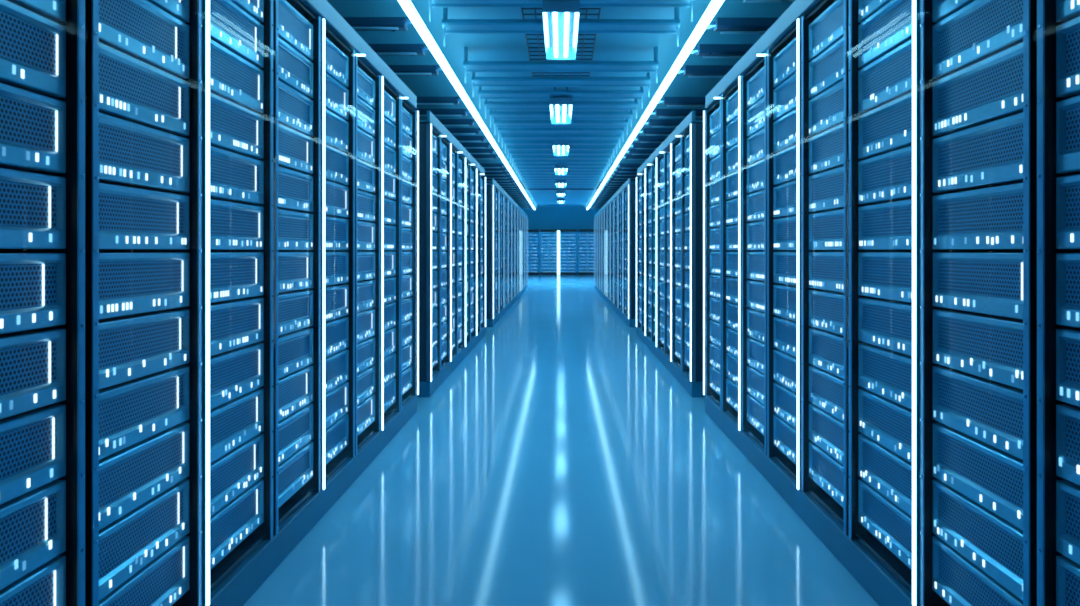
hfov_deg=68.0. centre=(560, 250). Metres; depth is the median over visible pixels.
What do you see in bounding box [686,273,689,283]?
grille
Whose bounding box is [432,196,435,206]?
grille
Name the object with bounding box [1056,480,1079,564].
server
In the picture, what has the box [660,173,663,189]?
server
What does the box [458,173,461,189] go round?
server
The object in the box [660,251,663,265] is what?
server
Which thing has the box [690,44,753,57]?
bracket
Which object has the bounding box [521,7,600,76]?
ceiling vent
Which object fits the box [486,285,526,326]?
baseboard
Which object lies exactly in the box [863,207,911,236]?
grille
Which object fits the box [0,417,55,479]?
grille
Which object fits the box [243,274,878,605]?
floor
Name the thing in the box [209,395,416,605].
plinth
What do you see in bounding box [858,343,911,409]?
server
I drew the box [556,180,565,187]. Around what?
ceiling lamp
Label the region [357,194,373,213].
grille
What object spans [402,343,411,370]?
server
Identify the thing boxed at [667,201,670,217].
server
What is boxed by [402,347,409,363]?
grille
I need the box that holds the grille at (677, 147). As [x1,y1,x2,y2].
[676,146,679,156]
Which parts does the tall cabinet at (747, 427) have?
post, panel, panel, post, panel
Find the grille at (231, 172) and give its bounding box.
[210,154,258,190]
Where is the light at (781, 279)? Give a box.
[779,277,795,282]
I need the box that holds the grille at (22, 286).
[0,264,55,309]
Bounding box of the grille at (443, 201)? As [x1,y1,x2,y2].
[441,199,445,210]
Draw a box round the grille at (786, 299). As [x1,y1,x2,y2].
[776,289,796,311]
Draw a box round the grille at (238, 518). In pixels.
[210,488,258,553]
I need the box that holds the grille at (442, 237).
[441,236,444,245]
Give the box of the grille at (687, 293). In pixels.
[686,292,689,303]
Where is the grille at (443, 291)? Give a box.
[441,289,445,299]
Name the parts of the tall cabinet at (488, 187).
panel, light strip, panel, post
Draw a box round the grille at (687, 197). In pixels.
[686,196,689,206]
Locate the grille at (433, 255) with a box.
[432,254,435,264]
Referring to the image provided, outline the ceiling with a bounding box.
[327,0,792,199]
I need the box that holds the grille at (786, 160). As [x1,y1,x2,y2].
[776,150,796,175]
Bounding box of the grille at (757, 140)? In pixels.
[749,133,764,156]
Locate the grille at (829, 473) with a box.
[812,448,843,494]
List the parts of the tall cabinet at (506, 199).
panel, post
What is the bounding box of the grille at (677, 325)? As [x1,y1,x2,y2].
[676,324,679,335]
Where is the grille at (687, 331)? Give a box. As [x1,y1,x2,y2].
[686,330,689,341]
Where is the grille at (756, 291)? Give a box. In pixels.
[749,284,764,302]
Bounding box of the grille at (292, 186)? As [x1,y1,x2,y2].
[278,172,310,201]
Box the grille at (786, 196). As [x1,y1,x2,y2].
[776,186,796,208]
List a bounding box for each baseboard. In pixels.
[417,327,484,396]
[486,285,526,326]
[595,285,635,326]
[637,327,704,396]
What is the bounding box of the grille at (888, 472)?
[863,442,911,499]
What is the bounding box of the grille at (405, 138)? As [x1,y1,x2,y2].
[402,135,409,151]
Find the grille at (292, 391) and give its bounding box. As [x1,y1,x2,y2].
[278,372,309,408]
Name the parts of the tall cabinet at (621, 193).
panel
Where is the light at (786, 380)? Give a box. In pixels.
[774,374,795,387]
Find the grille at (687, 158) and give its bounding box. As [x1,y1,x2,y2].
[686,157,689,168]
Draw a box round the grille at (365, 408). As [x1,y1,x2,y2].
[357,398,372,426]
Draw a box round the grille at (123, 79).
[99,53,182,118]
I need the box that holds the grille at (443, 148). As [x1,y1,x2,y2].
[441,145,445,157]
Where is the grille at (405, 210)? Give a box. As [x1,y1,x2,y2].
[402,207,409,220]
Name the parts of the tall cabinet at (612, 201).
post, panel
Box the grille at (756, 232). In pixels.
[749,225,764,241]
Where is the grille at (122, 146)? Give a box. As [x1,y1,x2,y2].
[99,123,180,175]
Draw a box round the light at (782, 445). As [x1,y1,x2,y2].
[775,440,794,460]
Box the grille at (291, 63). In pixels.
[278,43,310,86]
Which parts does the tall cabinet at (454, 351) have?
post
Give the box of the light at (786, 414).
[775,407,794,425]
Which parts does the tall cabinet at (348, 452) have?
panel, panel, post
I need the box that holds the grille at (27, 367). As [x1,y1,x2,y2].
[0,340,55,394]
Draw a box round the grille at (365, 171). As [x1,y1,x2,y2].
[357,163,373,184]
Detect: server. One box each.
[0,0,65,97]
[0,83,65,172]
[0,168,65,248]
[0,253,65,333]
[0,329,65,418]
[0,404,65,504]
[0,480,65,589]
[0,556,65,605]
[8,0,65,21]
[99,0,188,78]
[99,42,188,135]
[99,112,188,192]
[99,183,188,248]
[99,253,188,318]
[99,309,188,389]
[99,366,188,459]
[99,423,188,529]
[99,480,188,600]
[99,536,188,605]
[147,0,188,21]
[210,0,263,67]
[210,39,263,112]
[210,92,263,158]
[210,146,263,203]
[210,199,263,249]
[210,252,263,302]
[210,298,263,355]
[210,343,263,409]
[210,389,263,462]
[210,434,263,516]
[210,479,263,569]
[231,0,263,22]
[278,0,312,60]
[278,37,312,98]
[278,80,312,135]
[278,123,312,173]
[278,166,312,211]
[278,209,312,249]
[278,252,312,292]
[278,290,312,335]
[278,328,312,378]
[278,366,312,421]
[278,403,312,464]
[278,441,312,507]
[325,37,348,87]
[325,72,348,119]
[325,108,348,152]
[325,144,348,184]
[325,180,348,217]
[325,216,348,249]
[325,252,348,285]
[325,284,348,321]
[325,317,348,357]
[325,349,348,393]
[325,382,348,429]
[325,414,348,464]
[357,66,374,107]
[357,97,374,136]
[357,128,374,164]
[357,159,374,192]
[357,190,374,221]
[357,221,374,249]
[357,252,374,280]
[357,280,374,311]
[357,309,374,342]
[357,337,374,373]
[357,365,374,404]
[357,394,374,435]
[383,89,395,123]
[383,116,395,148]
[383,144,395,174]
[383,171,395,199]
[383,198,395,224]
[383,225,395,249]
[383,252,395,276]
[383,277,395,303]
[383,302,395,330]
[383,327,395,357]
[383,353,395,385]
[383,378,395,412]
[402,107,411,136]
[402,131,411,158]
[402,155,411,181]
[402,179,411,204]
[402,203,411,227]
[402,228,411,249]
[402,252,411,273]
[402,274,411,298]
[402,297,411,322]
[402,320,411,346]
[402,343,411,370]
[402,365,411,394]
[432,134,436,155]
[432,154,436,174]
[432,173,436,193]
[432,193,436,212]
[432,212,436,231]
[432,232,436,249]
[432,252,436,269]
[432,270,436,289]
[432,289,436,308]
[432,308,436,328]
[432,327,436,347]
[432,346,436,367]
[441,142,446,162]
[441,160,446,180]
[441,179,446,197]
[441,197,446,215]
[441,215,446,232]
[441,233,446,249]
[441,252,446,268]
[441,269,446,286]
[441,286,446,304]
[441,304,446,322]
[441,321,446,341]
[441,339,446,359]
[451,151,454,168]
[451,168,454,185]
[451,185,454,201]
[451,201,454,217]
[451,218,454,233]
[451,235,454,250]
[451,251,454,266]
[451,268,454,283]
[451,284,454,300]
[451,300,454,316]
[451,316,454,333]
[451,333,454,350]
[458,158,461,174]
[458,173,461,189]
[458,189,461,204]
[458,205,461,219]
[458,220,461,234]
[458,236,461,250]
[458,251,461,265]
[458,267,461,281]
[458,282,461,296]
[458,297,461,312]
[458,312,461,328]
[458,327,461,343]
[660,158,663,174]
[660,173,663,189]
[660,189,663,204]
[660,205,663,219]
[660,220,663,234]
[660,236,663,250]
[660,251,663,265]
[660,267,663,281]
[660,282,663,296]
[660,297,663,312]
[660,312,663,328]
[660,327,663,343]
[667,151,670,168]
[667,168,670,185]
[667,185,670,201]
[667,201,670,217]
[667,218,670,233]
[667,235,670,250]
[667,251,670,266]
[667,268,670,283]
[667,284,670,300]
[667,300,670,316]
[667,316,670,333]
[667,333,670,350]
[675,143,679,162]
[675,161,679,180]
[675,179,679,197]
[675,197,679,215]
[675,215,679,232]
[675,233,679,249]
[675,252,679,268]
[675,269,679,286]
[675,286,679,304]
[675,304,679,322]
[675,321,679,340]
[675,339,679,358]
[685,134,689,155]
[685,154,689,174]
[685,173,689,193]
[685,193,689,212]
[685,212,689,231]
[685,232,689,249]
[685,252,689,269]
[685,270,689,289]
[685,289,689,308]
[685,308,689,328]
[685,327,689,347]
[685,346,689,367]
[710,107,719,136]
[710,131,719,158]
[710,155,719,181]
[710,179,719,204]
[710,203,719,227]
[710,228,719,249]
[710,252,719,273]
[710,274,719,298]
[710,297,719,322]
[710,320,719,346]
[710,343,719,370]
[710,365,719,394]
[726,89,738,123]
[726,116,738,148]
[726,144,738,174]
[726,171,738,199]
[726,198,738,224]
[726,225,738,249]
[726,252,738,276]
[726,277,738,303]
[726,302,738,330]
[726,327,738,357]
[726,353,738,385]
[726,378,738,412]
[747,66,764,107]
[747,97,764,136]
[747,128,764,164]
[747,159,764,192]
[747,190,764,221]
[747,221,764,249]
[747,252,764,280]
[747,280,764,311]
[747,309,764,342]
[747,337,764,373]
[747,365,764,404]
[747,394,764,435]
[773,37,796,87]
[773,72,796,119]
[773,108,796,152]
[773,144,796,184]
[773,180,796,217]
[773,216,796,249]
[773,252,796,285]
[773,284,796,321]
[773,317,796,357]
[773,349,796,393]
[773,382,796,429]
[773,414,796,464]
[809,0,843,60]
[809,37,843,98]
[809,80,843,135]
[809,123,843,173]
[809,166,843,211]
[809,209,843,249]
[809,252,843,292]
[809,290,843,335]
[809,328,843,378]
[809,366,843,421]
[809,403,843,464]
[809,441,843,507]
[858,0,890,22]
[858,0,911,67]
[858,39,911,112]
[858,92,911,158]
[858,146,911,203]
[858,199,911,249]
[858,252,911,302]
[858,298,911,355]
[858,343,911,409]
[858,389,911,462]
[858,434,911,516]
[858,479,911,569]
[933,0,974,21]
[933,0,1022,78]
[933,42,1022,135]
[933,112,1022,192]
[933,183,1022,248]
[933,253,1022,318]
[933,309,1022,389]
[933,366,1022,459]
[933,423,1022,529]
[933,480,1022,600]
[933,536,1022,605]
[1056,0,1079,21]
[1056,16,1079,97]
[1056,95,1079,172]
[1056,174,1079,248]
[1056,253,1079,327]
[1056,329,1079,406]
[1056,404,1079,485]
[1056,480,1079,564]
[1056,556,1079,605]
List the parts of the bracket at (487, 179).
arm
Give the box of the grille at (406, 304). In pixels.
[402,300,410,315]
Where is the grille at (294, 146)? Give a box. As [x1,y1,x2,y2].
[278,130,309,162]
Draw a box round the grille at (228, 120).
[210,101,258,145]
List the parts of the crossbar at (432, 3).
rod, rod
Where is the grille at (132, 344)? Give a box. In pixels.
[99,318,182,369]
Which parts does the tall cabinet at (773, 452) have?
post, panel, panel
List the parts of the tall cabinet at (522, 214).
panel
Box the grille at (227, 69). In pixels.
[210,48,257,98]
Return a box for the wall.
[522,206,599,273]
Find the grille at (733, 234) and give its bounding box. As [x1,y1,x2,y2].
[728,229,738,242]
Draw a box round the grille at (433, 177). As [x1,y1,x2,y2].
[432,176,435,187]
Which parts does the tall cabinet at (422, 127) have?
panel, light strip, panel, panel, post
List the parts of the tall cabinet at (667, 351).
post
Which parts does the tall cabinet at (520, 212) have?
panel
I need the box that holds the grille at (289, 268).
[278,257,309,280]
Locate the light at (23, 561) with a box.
[22,560,25,570]
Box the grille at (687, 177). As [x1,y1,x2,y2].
[686,176,689,187]
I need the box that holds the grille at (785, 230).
[776,221,796,240]
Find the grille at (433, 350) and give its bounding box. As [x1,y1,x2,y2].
[432,349,435,361]
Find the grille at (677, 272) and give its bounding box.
[676,271,679,281]
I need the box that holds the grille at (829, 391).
[812,372,843,408]
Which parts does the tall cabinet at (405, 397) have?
panel, post, panel, panel, panel, post, light strip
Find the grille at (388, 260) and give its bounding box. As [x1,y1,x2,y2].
[383,255,393,269]
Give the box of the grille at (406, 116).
[402,110,410,129]
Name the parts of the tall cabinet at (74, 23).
post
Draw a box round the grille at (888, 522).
[863,488,911,553]
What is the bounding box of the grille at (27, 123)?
[0,96,54,150]
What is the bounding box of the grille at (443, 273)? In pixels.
[441,271,445,281]
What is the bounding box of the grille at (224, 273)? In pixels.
[210,259,258,287]
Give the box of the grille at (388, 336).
[383,331,393,349]
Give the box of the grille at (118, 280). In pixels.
[99,261,181,299]
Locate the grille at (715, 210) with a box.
[712,207,719,220]
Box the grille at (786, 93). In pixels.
[776,79,796,110]
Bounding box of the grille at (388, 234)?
[383,229,393,242]
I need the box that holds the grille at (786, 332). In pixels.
[776,322,796,346]
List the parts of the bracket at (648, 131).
arm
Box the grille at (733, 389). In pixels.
[728,382,738,403]
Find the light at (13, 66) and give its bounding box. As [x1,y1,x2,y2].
[12,65,15,74]
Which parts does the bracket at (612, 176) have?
arm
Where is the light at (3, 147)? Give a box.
[2,146,5,155]
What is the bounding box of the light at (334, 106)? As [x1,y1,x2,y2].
[328,99,345,114]
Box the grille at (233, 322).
[210,304,258,340]
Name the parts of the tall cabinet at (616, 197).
post, panel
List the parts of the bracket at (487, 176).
arm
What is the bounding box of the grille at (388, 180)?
[383,175,393,192]
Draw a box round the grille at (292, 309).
[278,295,310,323]
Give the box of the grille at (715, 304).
[712,301,719,315]
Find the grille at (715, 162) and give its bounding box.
[712,159,719,174]
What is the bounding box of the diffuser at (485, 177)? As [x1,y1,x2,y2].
[485,177,485,326]
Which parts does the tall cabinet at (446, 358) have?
panel, panel, post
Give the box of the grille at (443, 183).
[441,181,445,192]
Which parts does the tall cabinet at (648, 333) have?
post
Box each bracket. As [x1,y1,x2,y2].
[343,15,411,30]
[368,43,428,55]
[387,64,441,75]
[413,108,469,115]
[417,96,461,104]
[419,118,476,125]
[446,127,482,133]
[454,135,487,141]
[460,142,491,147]
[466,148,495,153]
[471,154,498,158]
[480,163,504,167]
[483,174,511,177]
[484,167,507,171]
[485,171,509,174]
[486,177,513,180]
[486,180,515,183]
[499,183,517,186]
[502,185,518,188]
[503,188,520,190]
[505,190,521,192]
[507,192,522,194]
[597,194,612,196]
[598,192,614,194]
[600,190,616,192]
[601,188,618,190]
[602,186,619,188]
[604,183,622,186]
[606,181,635,183]
[608,178,635,181]
[610,175,638,178]
[611,171,636,175]
[613,168,636,171]
[616,164,641,168]
[622,154,649,159]
[625,149,655,154]
[629,143,661,148]
[634,136,667,142]
[638,128,675,135]
[644,119,702,126]
[650,109,708,117]
[658,97,704,106]
[677,65,734,77]
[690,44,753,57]
[706,18,777,33]
[743,0,794,2]
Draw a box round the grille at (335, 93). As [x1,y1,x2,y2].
[325,79,345,110]
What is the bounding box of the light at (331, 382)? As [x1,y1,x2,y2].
[325,375,346,388]
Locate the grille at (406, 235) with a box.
[402,231,410,243]
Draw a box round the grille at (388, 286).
[383,281,393,296]
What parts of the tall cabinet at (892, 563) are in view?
post, panel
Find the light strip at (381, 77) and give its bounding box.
[377,76,382,430]
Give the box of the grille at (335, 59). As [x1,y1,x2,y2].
[325,43,345,77]
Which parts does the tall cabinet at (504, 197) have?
panel, post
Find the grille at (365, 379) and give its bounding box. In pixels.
[357,370,373,396]
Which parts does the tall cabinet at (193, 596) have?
panel, post, post, light strip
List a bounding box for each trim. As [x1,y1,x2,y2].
[298,0,416,108]
[419,111,484,175]
[486,178,526,217]
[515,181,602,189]
[531,200,590,205]
[595,178,635,217]
[637,111,702,175]
[705,0,823,108]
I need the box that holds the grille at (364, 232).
[357,225,371,241]
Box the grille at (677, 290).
[676,289,679,299]
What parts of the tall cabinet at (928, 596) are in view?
light strip, post, post, panel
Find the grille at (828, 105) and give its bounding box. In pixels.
[812,87,843,124]
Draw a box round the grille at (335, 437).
[325,420,345,453]
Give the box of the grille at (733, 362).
[728,357,738,376]
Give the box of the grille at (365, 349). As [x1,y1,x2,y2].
[357,341,373,365]
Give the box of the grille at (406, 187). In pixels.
[402,183,410,198]
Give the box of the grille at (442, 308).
[441,307,444,317]
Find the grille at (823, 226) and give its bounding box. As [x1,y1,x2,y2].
[812,215,843,238]
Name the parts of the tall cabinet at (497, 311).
panel, post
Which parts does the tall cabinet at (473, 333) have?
post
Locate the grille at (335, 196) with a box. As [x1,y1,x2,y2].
[325,186,345,208]
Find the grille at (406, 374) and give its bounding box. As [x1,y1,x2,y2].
[402,369,410,387]
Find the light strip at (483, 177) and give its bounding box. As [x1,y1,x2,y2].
[483,177,485,326]
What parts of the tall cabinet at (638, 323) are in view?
post, panel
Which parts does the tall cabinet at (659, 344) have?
post, panel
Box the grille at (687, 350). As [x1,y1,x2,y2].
[686,349,689,361]
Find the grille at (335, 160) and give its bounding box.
[325,150,345,175]
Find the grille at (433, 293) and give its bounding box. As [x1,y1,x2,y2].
[432,292,434,303]
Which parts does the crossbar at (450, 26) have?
rod, rod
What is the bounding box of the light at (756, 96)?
[748,89,762,103]
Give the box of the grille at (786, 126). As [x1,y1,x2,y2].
[776,114,796,142]
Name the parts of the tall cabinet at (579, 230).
panel, panel, panel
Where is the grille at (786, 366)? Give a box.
[776,354,796,382]
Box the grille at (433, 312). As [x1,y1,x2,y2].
[432,311,435,322]
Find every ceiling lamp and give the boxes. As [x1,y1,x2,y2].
[542,0,579,59]
[550,87,571,123]
[553,127,568,155]
[555,164,566,174]
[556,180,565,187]
[557,190,564,196]
[557,199,564,203]
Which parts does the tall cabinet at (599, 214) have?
panel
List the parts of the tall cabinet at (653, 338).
post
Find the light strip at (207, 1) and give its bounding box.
[206,0,209,605]
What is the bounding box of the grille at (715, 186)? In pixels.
[712,183,719,197]
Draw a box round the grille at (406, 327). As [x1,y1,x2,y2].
[402,323,410,339]
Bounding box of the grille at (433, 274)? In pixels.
[432,273,435,283]
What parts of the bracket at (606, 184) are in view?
arm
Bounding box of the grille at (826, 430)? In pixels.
[812,410,843,451]
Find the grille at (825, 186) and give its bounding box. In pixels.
[812,173,843,200]
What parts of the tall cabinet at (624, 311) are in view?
post, panel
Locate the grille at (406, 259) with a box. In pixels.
[402,255,410,267]
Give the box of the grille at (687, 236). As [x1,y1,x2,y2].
[686,235,689,244]
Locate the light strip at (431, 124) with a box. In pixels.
[431,124,431,380]
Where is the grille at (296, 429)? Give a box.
[278,410,310,452]
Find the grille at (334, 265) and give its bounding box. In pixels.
[325,256,345,275]
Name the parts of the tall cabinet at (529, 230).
panel, panel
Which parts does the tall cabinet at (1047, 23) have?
post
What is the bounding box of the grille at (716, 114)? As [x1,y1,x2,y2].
[712,111,719,128]
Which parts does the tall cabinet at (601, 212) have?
panel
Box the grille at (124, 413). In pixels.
[99,375,182,439]
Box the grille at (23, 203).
[0,180,55,227]
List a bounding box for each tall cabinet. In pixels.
[0,0,84,605]
[85,0,209,605]
[210,0,272,592]
[273,0,324,534]
[325,27,354,480]
[355,52,379,454]
[383,82,399,423]
[397,95,418,409]
[419,123,440,381]
[438,134,449,367]
[451,147,457,357]
[456,151,464,350]
[466,161,470,342]
[471,164,475,337]
[477,171,480,332]
[479,173,484,328]
[486,185,495,318]
[496,190,498,313]
[499,192,500,310]
[499,193,502,308]
[504,197,505,305]
[506,199,507,303]
[508,201,509,301]
[510,203,510,300]
[512,205,512,298]
[513,206,514,296]
[515,208,515,295]
[516,209,516,294]
[518,210,518,292]
[519,211,519,291]
[520,212,521,289]
[520,213,520,290]
[522,214,523,287]
[522,215,522,288]
[524,216,524,286]
[525,217,525,285]
[526,218,526,284]
[528,229,539,274]
[540,229,557,274]
[559,229,576,274]
[577,229,593,274]
[595,218,595,284]
[596,217,596,285]
[597,216,597,286]
[598,214,599,287]
[599,215,599,288]
[600,212,601,289]
[601,213,601,290]
[602,211,602,291]
[603,210,603,292]
[605,209,605,294]
[606,208,606,295]
[607,206,608,296]
[609,205,609,298]
[611,203,611,300]
[612,201,613,301]
[614,199,615,303]
[616,197,617,305]
[619,193,622,308]
[621,192,622,310]
[623,190,625,313]
[626,185,635,318]
[637,173,642,328]
[641,171,644,332]
[646,164,650,337]
[651,161,655,342]
[657,151,665,350]
[664,147,670,357]
[672,134,683,369]
[681,123,702,381]
[703,95,724,409]
[722,82,738,423]
[742,52,766,454]
[767,27,796,480]
[797,0,848,534]
[849,0,911,592]
[912,0,1036,605]
[1037,0,1079,605]
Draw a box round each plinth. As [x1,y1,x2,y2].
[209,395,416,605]
[705,395,912,605]
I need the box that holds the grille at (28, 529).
[0,493,55,564]
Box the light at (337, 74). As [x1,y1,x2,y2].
[328,65,345,82]
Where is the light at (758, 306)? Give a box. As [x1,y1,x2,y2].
[751,303,764,309]
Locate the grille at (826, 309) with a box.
[812,295,843,323]
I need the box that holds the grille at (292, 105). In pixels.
[278,86,310,124]
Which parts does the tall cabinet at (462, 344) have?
panel, post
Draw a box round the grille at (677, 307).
[676,306,679,317]
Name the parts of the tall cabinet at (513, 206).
panel, post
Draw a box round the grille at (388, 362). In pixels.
[383,357,393,376]
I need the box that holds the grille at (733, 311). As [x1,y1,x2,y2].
[728,306,738,323]
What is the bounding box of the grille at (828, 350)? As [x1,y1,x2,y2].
[812,334,843,365]
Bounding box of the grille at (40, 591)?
[0,571,53,605]
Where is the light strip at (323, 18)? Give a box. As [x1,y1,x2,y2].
[323,18,324,489]
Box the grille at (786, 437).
[776,420,796,453]
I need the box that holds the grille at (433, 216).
[432,215,434,225]
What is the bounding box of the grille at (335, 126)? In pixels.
[325,114,345,142]
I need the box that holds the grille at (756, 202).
[749,195,764,213]
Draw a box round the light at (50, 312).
[49,311,52,319]
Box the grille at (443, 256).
[441,254,445,263]
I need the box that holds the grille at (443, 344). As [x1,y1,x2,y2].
[441,341,445,354]
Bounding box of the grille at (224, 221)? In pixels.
[210,207,258,236]
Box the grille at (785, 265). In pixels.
[776,256,796,275]
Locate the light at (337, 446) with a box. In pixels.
[328,441,345,457]
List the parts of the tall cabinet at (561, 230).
panel, panel, panel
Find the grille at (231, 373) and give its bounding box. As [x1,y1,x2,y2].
[210,350,258,393]
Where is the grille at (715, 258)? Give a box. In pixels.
[712,255,719,267]
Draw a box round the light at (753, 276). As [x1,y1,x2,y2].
[751,274,764,278]
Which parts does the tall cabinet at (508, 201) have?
panel, post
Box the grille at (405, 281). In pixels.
[402,278,409,291]
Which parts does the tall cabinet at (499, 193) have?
panel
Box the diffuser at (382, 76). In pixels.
[382,76,382,430]
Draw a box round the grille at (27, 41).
[0,11,55,74]
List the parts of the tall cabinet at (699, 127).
post, panel, panel, light strip, panel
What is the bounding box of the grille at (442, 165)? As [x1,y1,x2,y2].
[441,164,444,173]
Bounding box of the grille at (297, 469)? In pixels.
[278,448,310,495]
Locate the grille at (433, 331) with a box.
[432,330,435,341]
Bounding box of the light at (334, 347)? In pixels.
[328,341,345,353]
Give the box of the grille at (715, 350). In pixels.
[712,347,719,363]
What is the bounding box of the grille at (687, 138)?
[686,137,689,149]
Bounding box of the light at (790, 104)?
[778,96,796,112]
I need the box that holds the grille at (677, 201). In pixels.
[676,200,679,210]
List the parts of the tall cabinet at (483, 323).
panel, post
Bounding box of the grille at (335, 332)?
[325,322,345,346]
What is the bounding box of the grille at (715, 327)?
[712,324,719,339]
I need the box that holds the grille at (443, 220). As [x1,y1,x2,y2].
[441,218,445,227]
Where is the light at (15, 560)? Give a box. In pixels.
[14,559,17,569]
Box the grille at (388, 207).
[383,202,393,217]
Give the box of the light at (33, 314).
[32,313,35,322]
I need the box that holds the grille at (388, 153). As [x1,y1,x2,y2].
[383,148,393,166]
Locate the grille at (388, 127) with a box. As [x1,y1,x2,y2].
[383,121,393,141]
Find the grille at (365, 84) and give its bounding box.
[357,70,373,99]
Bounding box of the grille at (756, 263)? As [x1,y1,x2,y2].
[749,256,764,272]
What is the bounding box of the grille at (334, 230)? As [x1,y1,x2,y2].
[325,221,345,240]
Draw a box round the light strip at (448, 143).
[448,143,450,361]
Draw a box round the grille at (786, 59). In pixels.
[776,43,796,77]
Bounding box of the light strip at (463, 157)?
[463,157,465,346]
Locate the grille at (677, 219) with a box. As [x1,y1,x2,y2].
[676,218,679,227]
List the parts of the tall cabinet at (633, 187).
post, panel, panel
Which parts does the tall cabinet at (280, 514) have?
panel, post, panel, panel, post, light strip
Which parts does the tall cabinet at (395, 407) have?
panel, panel, post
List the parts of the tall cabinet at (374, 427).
panel, post, panel, panel, post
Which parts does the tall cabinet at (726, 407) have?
post, panel, panel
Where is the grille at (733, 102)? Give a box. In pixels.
[728,94,738,116]
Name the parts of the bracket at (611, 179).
arm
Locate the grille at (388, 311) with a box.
[383,306,393,323]
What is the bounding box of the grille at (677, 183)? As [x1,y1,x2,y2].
[676,182,679,192]
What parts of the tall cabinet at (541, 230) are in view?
panel, panel, panel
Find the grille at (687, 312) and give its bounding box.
[686,311,689,322]
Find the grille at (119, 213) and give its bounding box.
[99,193,182,233]
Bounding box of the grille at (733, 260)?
[728,255,738,269]
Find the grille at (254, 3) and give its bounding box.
[250,0,257,6]
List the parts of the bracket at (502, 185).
arm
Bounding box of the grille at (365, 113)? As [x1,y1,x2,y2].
[357,101,373,127]
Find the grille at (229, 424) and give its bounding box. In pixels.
[210,396,258,446]
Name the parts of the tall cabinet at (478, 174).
post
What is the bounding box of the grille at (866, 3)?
[863,0,872,7]
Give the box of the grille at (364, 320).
[357,313,372,333]
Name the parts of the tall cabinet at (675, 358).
post, panel, post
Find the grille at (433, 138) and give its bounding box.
[432,137,434,148]
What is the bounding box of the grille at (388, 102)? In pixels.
[383,94,393,116]
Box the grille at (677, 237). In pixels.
[676,236,679,245]
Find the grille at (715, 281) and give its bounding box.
[712,278,719,291]
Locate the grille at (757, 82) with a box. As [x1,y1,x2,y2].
[749,71,764,99]
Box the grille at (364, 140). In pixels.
[357,133,372,156]
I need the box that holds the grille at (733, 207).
[728,202,738,217]
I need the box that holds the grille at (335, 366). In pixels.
[325,354,345,382]
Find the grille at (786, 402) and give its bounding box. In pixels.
[776,387,796,418]
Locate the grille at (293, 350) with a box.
[278,333,310,366]
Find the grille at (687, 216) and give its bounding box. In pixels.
[686,215,689,225]
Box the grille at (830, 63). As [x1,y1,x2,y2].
[812,44,843,86]
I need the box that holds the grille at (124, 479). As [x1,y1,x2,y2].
[99,432,182,508]
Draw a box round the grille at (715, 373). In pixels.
[712,370,719,387]
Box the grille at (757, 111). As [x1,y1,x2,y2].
[749,102,764,127]
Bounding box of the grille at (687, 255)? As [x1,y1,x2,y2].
[686,254,689,264]
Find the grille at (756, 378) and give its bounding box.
[749,370,764,395]
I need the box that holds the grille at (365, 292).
[357,284,373,303]
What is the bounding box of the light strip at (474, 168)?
[474,168,476,335]
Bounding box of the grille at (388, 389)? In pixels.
[383,382,393,403]
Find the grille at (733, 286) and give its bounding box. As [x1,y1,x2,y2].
[728,281,738,296]
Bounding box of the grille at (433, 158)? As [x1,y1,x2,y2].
[432,157,435,168]
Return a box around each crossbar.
[429,0,692,21]
[442,7,679,46]
[463,47,658,82]
[471,72,650,96]
[478,87,643,108]
[484,99,637,118]
[489,101,632,127]
[494,110,627,134]
[498,119,623,141]
[501,127,620,147]
[504,134,617,152]
[507,146,614,157]
[510,152,611,162]
[512,156,609,165]
[514,161,607,163]
[516,164,605,167]
[518,168,603,176]
[520,171,601,178]
[521,174,600,181]
[523,177,598,179]
[524,180,597,186]
[525,182,596,188]
[526,184,595,190]
[527,187,594,188]
[529,190,592,191]
[530,192,591,197]
[531,194,590,198]
[532,195,589,200]
[533,197,588,197]
[533,198,588,199]
[534,200,587,203]
[535,201,586,201]
[535,202,586,206]
[536,203,585,203]
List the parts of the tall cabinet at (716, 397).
light strip, post, panel, panel, panel, post, panel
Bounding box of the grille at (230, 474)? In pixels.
[210,442,258,499]
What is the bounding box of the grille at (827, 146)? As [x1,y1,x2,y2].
[812,130,843,162]
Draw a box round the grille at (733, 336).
[728,331,738,349]
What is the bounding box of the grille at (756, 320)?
[749,313,764,333]
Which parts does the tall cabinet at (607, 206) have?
post, panel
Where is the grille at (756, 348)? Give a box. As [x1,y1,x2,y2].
[749,341,764,364]
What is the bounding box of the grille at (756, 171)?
[749,164,764,184]
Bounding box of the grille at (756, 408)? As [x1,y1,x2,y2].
[749,398,764,426]
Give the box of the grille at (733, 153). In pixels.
[728,148,738,166]
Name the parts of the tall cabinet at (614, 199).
post, panel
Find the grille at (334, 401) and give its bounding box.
[325,388,344,418]
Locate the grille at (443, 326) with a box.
[441,324,445,335]
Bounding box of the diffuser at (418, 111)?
[418,111,418,393]
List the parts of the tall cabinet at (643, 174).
post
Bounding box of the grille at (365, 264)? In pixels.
[357,256,373,272]
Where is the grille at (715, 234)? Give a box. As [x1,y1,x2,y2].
[712,231,719,243]
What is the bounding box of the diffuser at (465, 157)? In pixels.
[465,157,465,346]
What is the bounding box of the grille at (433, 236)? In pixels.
[432,235,435,244]
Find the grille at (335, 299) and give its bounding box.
[325,289,345,311]
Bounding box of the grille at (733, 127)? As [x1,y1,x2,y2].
[728,121,738,141]
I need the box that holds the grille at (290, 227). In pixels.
[278,215,310,239]
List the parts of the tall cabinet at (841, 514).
light strip, post, panel, panel, post, panel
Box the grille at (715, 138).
[712,135,719,151]
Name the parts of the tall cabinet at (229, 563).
panel, post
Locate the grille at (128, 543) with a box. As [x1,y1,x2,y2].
[99,490,182,578]
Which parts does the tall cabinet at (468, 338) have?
post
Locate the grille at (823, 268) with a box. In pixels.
[812,257,843,280]
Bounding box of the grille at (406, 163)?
[402,159,410,175]
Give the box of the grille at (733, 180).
[728,175,738,192]

